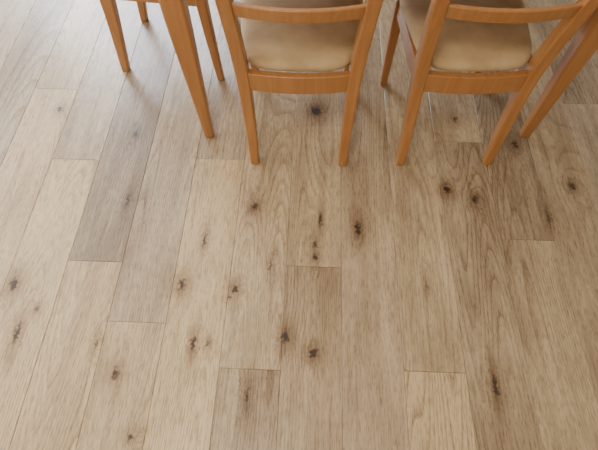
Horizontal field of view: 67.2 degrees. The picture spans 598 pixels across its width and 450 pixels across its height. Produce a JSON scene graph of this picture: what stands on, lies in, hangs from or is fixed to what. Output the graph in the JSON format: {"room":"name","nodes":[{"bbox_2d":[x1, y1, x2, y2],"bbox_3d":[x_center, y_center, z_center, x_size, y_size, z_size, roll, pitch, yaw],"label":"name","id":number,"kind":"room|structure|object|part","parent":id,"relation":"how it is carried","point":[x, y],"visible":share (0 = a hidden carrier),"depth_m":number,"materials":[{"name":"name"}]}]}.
{"room":"dining room","nodes":[
{"label":"dining room","id":0,"kind":"room"},
{"bbox_2d":[0,0,597,449],"bbox_3d":[0.075,-0.307,1.923,6.200,0.060,5.600,2,61,1],"label":"floor","id":1,"kind":"structure","parent":0,"point":[162,287],"depth_m":1.66,"materials":[{"name":"brown wood"}]},
{"bbox_2d":[99,0,233,79],"bbox_3d":[-0.601,-1.109,1.783,0.549,0.960,0.478,4,61,2],"label":"dining chair","id":2,"kind":"object","parent":1,"relation":"on","point":[110,9],"visible":0.88,"depth_m":1.90,"materials":[{"name":"brown wood"}]},
{"bbox_3d":[-0.806,-0.947,1.693,0.138,0.960,0.077,4,61,2],"label":"leg","id":3,"kind":"part","parent":2,"relation":"part of","materials":[{"name":"brown wood"}]},
{"bbox_3d":[-0.777,-1.296,1.886,0.138,0.960,0.077,4,61,2],"label":"leg","id":4,"kind":"part","parent":2,"relation":"part of","materials":[{"name":"brown wood"}]},
{"bbox_3d":[-0.571,-0.898,1.750,0.371,0.065,0.022,6,61,4],"label":"rail","id":5,"kind":"part","parent":2,"relation":"part of","materials":[{"name":"brown wood"}]},
{"bbox_3d":[-0.374,-0.786,1.902,0.054,0.440,0.044,4,61,2],"label":"leg","id":6,"kind":"part","parent":2,"relation":"part of","materials":[{"name":"brown wood"}]},
{"bbox_2d":[215,0,382,165],"bbox_3d":[0.004,-0.666,1.538,0.478,0.960,0.549,1,61,1],"label":"dining chair","id":7,"kind":"object","parent":1,"relation":"on","point":[276,35],"visible":1,"depth_m":1.49,"materials":[{"name":"brown wood"}]},
{"bbox_3d":[-0.201,-0.503,1.448,0.077,0.960,0.138,1,61,1],"label":"leg","id":8,"kind":"part","parent":7,"relation":"part of","materials":[{"name":"brown wood"}]},
{"bbox_3d":[-0.198,-0.757,1.886,0.044,0.440,0.054,1,61,1],"label":"leg","id":9,"kind":"part","parent":7,"relation":"part of","materials":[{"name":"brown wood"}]},
{"bbox_3d":[-0.001,-0.485,1.527,0.364,0.075,0.043,1,61,1],"label":"rail","id":10,"kind":"part","parent":7,"relation":"part of","materials":[{"name":"brown wood"}]},
{"bbox_2d":[240,0,361,71],"bbox_3d":[0.005,-0.707,1.579,0.447,0.053,0.437,1,61,1],"label":"seat cushion","id":11,"kind":"object","parent":7,"relation":"on","point":[296,47],"depth_m":1.50,"materials":[{"name":"beige leather"}]},
{"bbox_3d":[0.217,-0.748,1.881,0.044,0.440,0.054,1,61,1],"label":"leg","id":12,"kind":"part","parent":7,"relation":"part of","materials":[{"name":"brown wood"}]},
{"bbox_3d":[0.199,-0.494,1.444,0.077,0.960,0.138,1,61,1],"label":"leg","id":13,"kind":"part","parent":7,"relation":"part of","materials":[{"name":"brown wood"}]},
{"bbox_2d":[158,0,597,137],"bbox_3d":[0.291,-0.974,1.829,1.490,0.748,1.054,0,61,0],"label":"dining table","id":14,"kind":"object","parent":1,"relation":"on","point":[176,13],"visible":1,"depth_m":1.56,"materials":[{"name":"brown wood"}]},
{"bbox_3d":[-0.387,-0.561,1.616,0.074,0.722,0.068,0,61,0],"label":"table leg","id":15,"kind":"part","parent":14,"relation":"part of","materials":[{"name":"brown wood"}]},
{"bbox_3d":[0.969,-0.560,1.616,0.074,0.722,0.068,0,61,0],"label":"table leg","id":16,"kind":"part","parent":14,"relation":"part of","materials":[{"name":"brown wood"}]},
{"bbox_2d":[380,0,597,165],"bbox_3d":[0.595,-0.666,1.538,0.478,0.960,0.549,0,61,0],"label":"dining chair","id":17,"kind":"object","parent":1,"relation":"on","point":[476,37],"visible":1,"depth_m":1.50,"materials":[{"name":"brown wood"}]},
{"bbox_3d":[0.385,-0.751,1.883,0.044,0.440,0.054,0,61,0],"label":"leg","id":18,"kind":"part","parent":17,"relation":"part of","materials":[{"name":"brown wood"}]},
{"bbox_3d":[0.396,-0.668,1.623,0.022,0.065,0.371,-3,61,-2],"label":"rail","id":19,"kind":"part","parent":17,"relation":"part of","materials":[{"name":"brown wood"}]},
{"bbox_3d":[0.396,-0.497,1.445,0.077,0.960,0.138,0,61,0],"label":"leg","id":20,"kind":"part","parent":17,"relation":"part of","materials":[{"name":"brown wood"}]},
{"bbox_2d":[400,0,531,71],"bbox_3d":[0.594,-0.707,1.579,0.447,0.053,0.437,0,61,0],"label":"seat cushion","id":21,"kind":"object","parent":17,"relation":"on","point":[468,46],"depth_m":1.51,"materials":[{"name":"beige leather"}]},
{"bbox_3d":[0.596,-0.485,1.526,0.364,0.075,0.043,0,61,0],"label":"rail","id":22,"kind":"part","parent":17,"relation":"part of","materials":[{"name":"brown wood"}]},
{"bbox_3d":[0.792,-0.671,1.624,0.022,0.065,0.371,2,61,1],"label":"rail","id":23,"kind":"part","parent":17,"relation":"part of","materials":[{"name":"brown wood"}]},
{"bbox_3d":[0.796,-0.499,1.447,0.077,0.960,0.138,0,61,0],"label":"leg","id":24,"kind":"part","parent":17,"relation":"part of","materials":[{"name":"brown wood"}]}
]}

